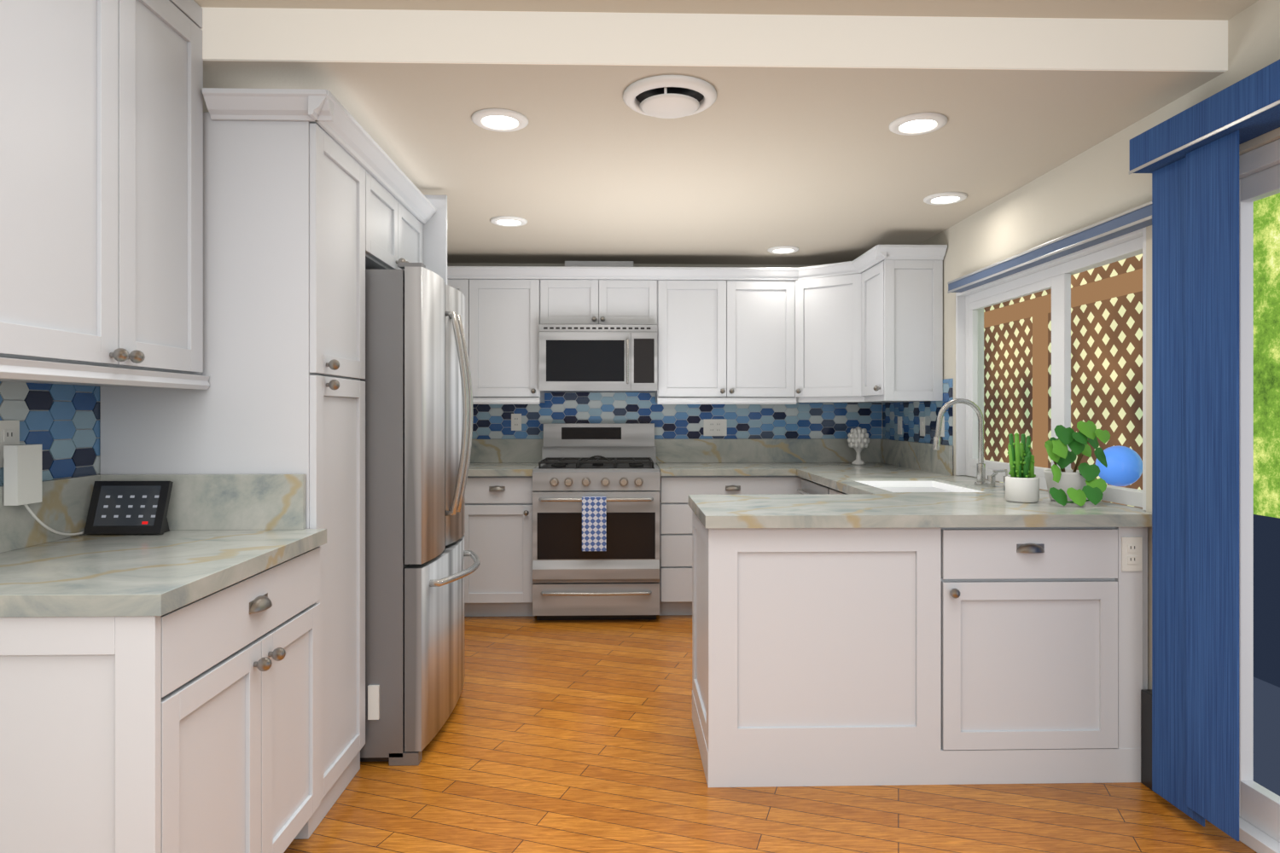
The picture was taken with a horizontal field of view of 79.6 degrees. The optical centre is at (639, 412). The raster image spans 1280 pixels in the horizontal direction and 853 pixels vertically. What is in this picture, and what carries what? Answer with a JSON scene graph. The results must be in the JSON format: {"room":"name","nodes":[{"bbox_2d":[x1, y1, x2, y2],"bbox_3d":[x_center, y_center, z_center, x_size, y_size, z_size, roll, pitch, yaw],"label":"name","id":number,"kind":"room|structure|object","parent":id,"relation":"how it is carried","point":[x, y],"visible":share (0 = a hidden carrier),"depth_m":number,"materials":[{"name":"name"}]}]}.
{"room":"kitchen","nodes":[
{"label":"kitchen","id":0,"kind":"room"},
{"bbox_2d":[447,262,882,437],"bbox_3d":[0.009,-0.058,5.377,3.660,2.640,0.150,0,0,-1],"label":"wall","id":1,"kind":"structure","parent":0,"point":[448,264],"depth_m":5.31,"materials":[{"name":"beige paint"}]},
{"bbox_2d":[471,392,882,439],"bbox_3d":[0.007,0.062,5.298,3.351,0.500,0.005,0,0,-1],"label":"tile backsplash","id":2,"kind":"structure","parent":1,"relation":"attached to","point":[800,420],"depth_m":5.30,"materials":[{"name":"blue tile"}]},
{"bbox_2d":[511,413,521,430],"bbox_3d":[-0.849,0.064,5.270,0.070,0.116,0.008,0,0,-1],"label":"outlet","id":3,"kind":"object","parent":2,"relation":"attached to","point":[515,418],"visible":1,"depth_m":5.27,"materials":[{"name":"white plastic"}]},
{"bbox_2d":[703,418,727,436],"bbox_3d":[0.518,0.102,5.304,0.160,0.116,0.008,0,0,-1],"label":"outlet","id":4,"kind":"object","parent":2,"relation":"attached to","point":[711,427],"visible":1,"depth_m":5.30,"materials":[{"name":"white plastic"}]},
{"bbox_2d":[203,60,1224,264],"bbox_3d":[0.047,-1.203,3.788,3.360,0.350,3.028,0,0,-1],"label":"ceiling","id":5,"kind":"structure","parent":0,"point":[809,160],"depth_m":2.94,"materials":[{"name":"white paint"}]},
{"bbox_2d":[471,108,528,132],"bbox_3d":[-0.490,-1.021,2.689,0.196,0.012,0.196,0,0,-1],"label":"recessed light","id":6,"kind":"object","parent":5,"relation":"in","point":[495,119],"visible":1,"depth_m":2.67,"materials":[{"name":"white plastic"}]},
{"bbox_2d":[489,215,527,226],"bbox_3d":[-0.702,-1.021,4.104,0.196,0.012,0.196,0,0,-1],"label":"recessed light","id":7,"kind":"object","parent":5,"relation":"in","point":[508,221],"visible":1,"depth_m":4.08,"materials":[{"name":"white plastic"}]},
{"bbox_2d":[622,75,716,118],"bbox_3d":[0.096,-0.998,2.483,0.304,0.060,0.304,0,0,-1],"label":"ceiling vent","id":8,"kind":"object","parent":5,"relation":"in","point":[662,96],"visible":1,"depth_m":2.43,"materials":[{"name":"white plastic"}]},
{"bbox_2d":[199,6,1227,71],"bbox_3d":[0.085,-1.203,2.269,3.360,0.350,0.012,0,0,-1],"label":"beam","id":9,"kind":"structure","parent":5,"relation":"attached to","point":[229,34],"depth_m":2.27,"materials":[{"name":"white paint"}]},
{"bbox_2d":[767,245,798,254],"bbox_3d":[0.899,-1.021,4.823,0.196,0.012,0.196,0,0,-1],"label":"recessed light","id":10,"kind":"object","parent":5,"relation":"in","point":[783,249],"visible":1,"depth_m":4.80,"materials":[{"name":"white plastic"}]},
{"bbox_2d":[889,112,947,135],"bbox_3d":[0.986,-1.021,2.725,0.196,0.012,0.196,0,0,-1],"label":"recessed light","id":11,"kind":"object","parent":5,"relation":"in","point":[922,123],"visible":1,"depth_m":2.71,"materials":[{"name":"white plastic"}]},
{"bbox_2d":[923,192,967,204],"bbox_3d":[1.457,-1.021,3.667,0.196,0.012,0.196,0,0,-1],"label":"recessed light","id":12,"kind":"object","parent":5,"relation":"in","point":[945,198],"visible":1,"depth_m":3.65,"materials":[{"name":"white plastic"}]},
{"bbox_2d":[193,0,1258,20],"bbox_3d":[0.128,-1.278,0.483,3.360,0.200,3.560,0,0,-1],"label":"ceiling","id":13,"kind":"structure","parent":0,"point":[1143,9],"depth_m":2.23,"materials":[{"name":"white paint"}]},
{"bbox_2d":[283,615,1256,852],"bbox_3d":[0.091,1.312,2.003,3.660,0.100,6.900,0,0,-1],"label":"floor","id":14,"kind":"structure","parent":0,"point":[559,736],"depth_m":2.54,"materials":[{"name":"brown wood"}]},
{"bbox_2d":[0,0,326,852],"bbox_3d":[-1.233,0.044,1.825,0.688,2.436,0.870,0,0,-1],"label":"kitchen cabinets","id":15,"kind":"object","parent":14,"relation":"on","point":[160,694],"visible":1,"depth_m":1.73,"materials":[{"name":"white wood"}]},
{"bbox_2d":[83,481,173,535],"bbox_3d":[-1.442,0.267,2.175,0.210,0.148,0.080,0,0,-1],"label":"display","id":16,"kind":"object","parent":15,"relation":"on","point":[116,508],"visible":1,"depth_m":2.16,"materials":[{"name":"black plastic"}]},
{"bbox_2d":[100,87,447,839],"bbox_3d":[-1.236,0.132,2.866,0.732,2.260,1.319,0,0,-1],"label":"pantry","id":17,"kind":"object","parent":14,"relation":"on","point":[299,200],"visible":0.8,"depth_m":2.27,"materials":[{"name":"white wood"}]},
{"bbox_2d":[360,262,480,766],"bbox_3d":[-1.112,0.361,3.112,0.908,1.799,0.770,0,0,-1],"label":"fridge","id":18,"kind":"object","parent":14,"relation":"on","point":[419,409],"visible":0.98,"depth_m":2.75,"materials":[{"name":"grey metal"}]},
{"bbox_2d":[532,423,660,620],"bbox_3d":[-0.269,0.667,4.904,0.766,1.190,0.722,0,0,-1],"label":"range","id":19,"kind":"object","parent":14,"relation":"on","point":[616,462],"visible":1,"depth_m":4.60,"materials":[{"name":"silver metal"}]},
{"bbox_2d":[581,496,606,551],"bbox_3d":[-0.271,0.657,4.555,0.144,0.319,0.042,0,0,-1],"label":"towel","id":20,"kind":"object","parent":19,"relation":"hanging from","point":[594,509],"visible":1,"depth_m":4.53,"materials":[{"name":"blue fabric"}]},
{"bbox_2d":[447,244,1151,787],"bbox_3d":[0.070,0.132,3.918,3.396,2.260,2.754,0,0,-1],"label":"kitchen cabinets","id":21,"kind":"object","parent":14,"relation":"on","point":[893,619],"visible":0.88,"depth_m":2.62,"materials":[{"name":"white wood"}]},
{"bbox_2d":[539,324,657,392],"bbox_3d":[-0.270,-0.351,5.063,0.752,0.422,0.444,0,0,-1],"label":"microwave","id":22,"kind":"object","parent":21,"relation":"attached to","point":[573,357],"visible":1,"depth_m":4.88,"materials":[{"name":"grey metal"}]},
{"bbox_2d":[847,426,870,465],"bbox_3d":[1.440,0.216,5.067,0.144,0.250,0.146,0,0,-1],"label":"decorative finial","id":23,"kind":"object","parent":21,"relation":"on","point":[858,439],"visible":1,"depth_m":5.03,"materials":[{"name":"white ceramic"}]},
{"bbox_2d":[1005,432,1039,502],"bbox_3d":[1.476,0.209,2.967,0.118,0.264,0.118,0,0,-1],"label":"succulent plant","id":24,"kind":"object","parent":21,"relation":"on","point":[1022,485],"visible":1,"depth_m":2.94,"materials":[{"name":"green plant"}]},
{"bbox_2d":[1043,420,1110,506],"bbox_3d":[1.656,0.184,2.904,0.218,0.313,0.325,0,0,23],"label":"pothos plant","id":25,"kind":"object","parent":21,"relation":"on","point":[1064,486],"visible":1,"depth_m":2.91,"materials":[{"name":"green plant"}]},
{"bbox_2d":[1140,689,1156,793],"bbox_3d":[1.730,1.102,2.580,0.044,0.320,0.075,0,0,-1],"label":"door stop","id":26,"kind":"object","parent":14,"relation":"on","point":[1146,695],"visible":0.36,"depth_m":2.59,"materials":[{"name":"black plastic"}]},
{"bbox_2d":[919,0,1279,689],"bbox_3d":[1.846,-0.058,2.046,0.150,2.640,6.600,0,0,-1],"label":"wall","id":27,"kind":"structure","parent":0,"point":[1096,185],"depth_m":2.96,"materials":[{"name":"beige paint"}]},
{"bbox_2d":[882,378,953,470],"bbox_3d":[1.700,0.062,4.774,0.005,0.500,1.122,0,0,-1],"label":"tile backsplash","id":28,"kind":"structure","parent":27,"relation":"attached to","point":[910,412],"depth_m":4.68,"materials":[{"name":"blue tile"}]},
{"bbox_2d":[897,416,901,434],"bbox_3d":[1.687,0.082,4.993,0.011,0.116,0.070,0,0,-1],"label":"switch","id":29,"kind":"object","parent":28,"relation":"attached to","point":[899,418],"visible":1,"depth_m":4.98,"materials":[{"name":"white plastic"}]},
{"bbox_2d":[919,417,925,436],"bbox_3d":[1.696,0.082,4.618,0.011,0.116,0.070,0,0,-1],"label":"switch","id":30,"kind":"object","parent":28,"relation":"attached to","point":[922,419],"visible":1,"depth_m":4.61,"materials":[{"name":"white plastic"}]},
{"bbox_2d":[940,416,944,436],"bbox_3d":[1.702,0.077,4.343,0.011,0.116,0.070,0,0,-1],"label":"switch","id":31,"kind":"object","parent":28,"relation":"attached to","point":[942,433],"visible":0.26,"depth_m":4.31,"materials":[{"name":"white plastic"}]},
{"bbox_2d":[948,200,1151,293],"bbox_3d":[1.699,-0.668,3.312,0.074,0.060,1.580,0,0,-1],"label":"headrail","id":32,"kind":"object","parent":27,"relation":"attached to","point":[1140,217],"depth_m":3.05,"materials":[{"name":"metal"}]},
{"bbox_2d":[955,226,1146,511],"bbox_3d":[1.812,-0.157,3.425,0.148,0.993,1.518,0,0,-1],"label":"window","id":33,"kind":"structure","parent":27,"relation":"in","point":[1056,275],"depth_m":3.33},
{"bbox_2d":[1128,59,1279,174],"bbox_3d":[1.708,-0.841,1.385,0.149,0.115,2.285,0,0,-1],"label":"valance","id":34,"kind":"object","parent":27,"relation":"attached to","point":[1250,106],"visible":0.9,"depth_m":2.17,"materials":[{"name":"blue fabric"}]},
{"bbox_2d":[1152,130,1239,841],"bbox_3d":[1.662,0.222,2.311,0.026,2.010,0.370,0,0,-1],"label":"panels","id":35,"kind":"object","parent":34,"relation":"hanging from","point":[1195,196],"depth_m":2.28,"materials":[{"name":"blue fabric"}]},
{"bbox_2d":[1239,139,1279,852],"bbox_3d":[1.859,0.247,1.301,0.139,2.029,2.208,0,0,-1],"label":"door frame","id":36,"kind":"structure","parent":27,"relation":"attached to","point":[1259,167],"depth_m":2.32,"materials":[{"name":"white plastic"}]},
{"label":"outside","id":37,"kind":"structure","parent":0,"visible":0},
{"bbox_2d":[1253,192,1279,687],"bbox_3d":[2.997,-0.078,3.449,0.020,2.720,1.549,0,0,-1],"label":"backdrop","id":38,"kind":"structure","parent":37,"point":[1266,211],"depth_m":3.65,"materials":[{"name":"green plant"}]},
{"bbox_3d":[-1.663,-0.058,1.960,0.150,2.640,6.600,0,0,-1],"label":"wall","id":39,"kind":"structure","parent":0,"visible":0},
{"bbox_2d":[0,381,100,486],"bbox_3d":[-1.580,0.062,1.772,0.005,0.500,1.020,0,0,-1],"label":"tile backsplash","id":40,"kind":"structure","parent":39,"relation":"attached to","point":[65,420],"depth_m":2.09,"materials":[{"name":"blue tile"}]},
{"bbox_2d":[0,420,83,535],"bbox_3d":[-1.554,0.178,2.013,0.058,0.318,0.270,0,0,-1],"label":"outlet","id":41,"kind":"object","parent":40,"relation":"attached to","point":[21,464],"visible":1,"depth_m":1.91,"materials":[{"name":"white plastic"}]},
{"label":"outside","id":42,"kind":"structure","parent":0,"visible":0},
{"bbox_2d":[1253,677,1279,796],"bbox_3d":[2.471,1.332,2.461,1.120,0.100,10.800,0,0,-1],"label":"ground","id":43,"kind":"structure","parent":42,"point":[1266,696],"depth_m":3.05,"materials":[{"name":"grey concrete"}]},
{"bbox_2d":[983,253,1142,508],"bbox_3d":[2.883,-0.188,6.047,0.120,2.900,3.650,0,0,-1],"label":"lattice","id":44,"kind":"object","parent":43,"relation":"on","point":[1107,300],"visible":0.27,"depth_m":5.18,"materials":[{"name":"brown wood"}]},
{"bbox_2d":[1094,445,1142,505],"bbox_3d":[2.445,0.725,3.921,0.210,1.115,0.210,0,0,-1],"label":"ball","id":45,"kind":"object","parent":43,"relation":"on","point":[1125,465],"visible":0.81,"depth_m":3.85,"materials":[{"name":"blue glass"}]}
]}

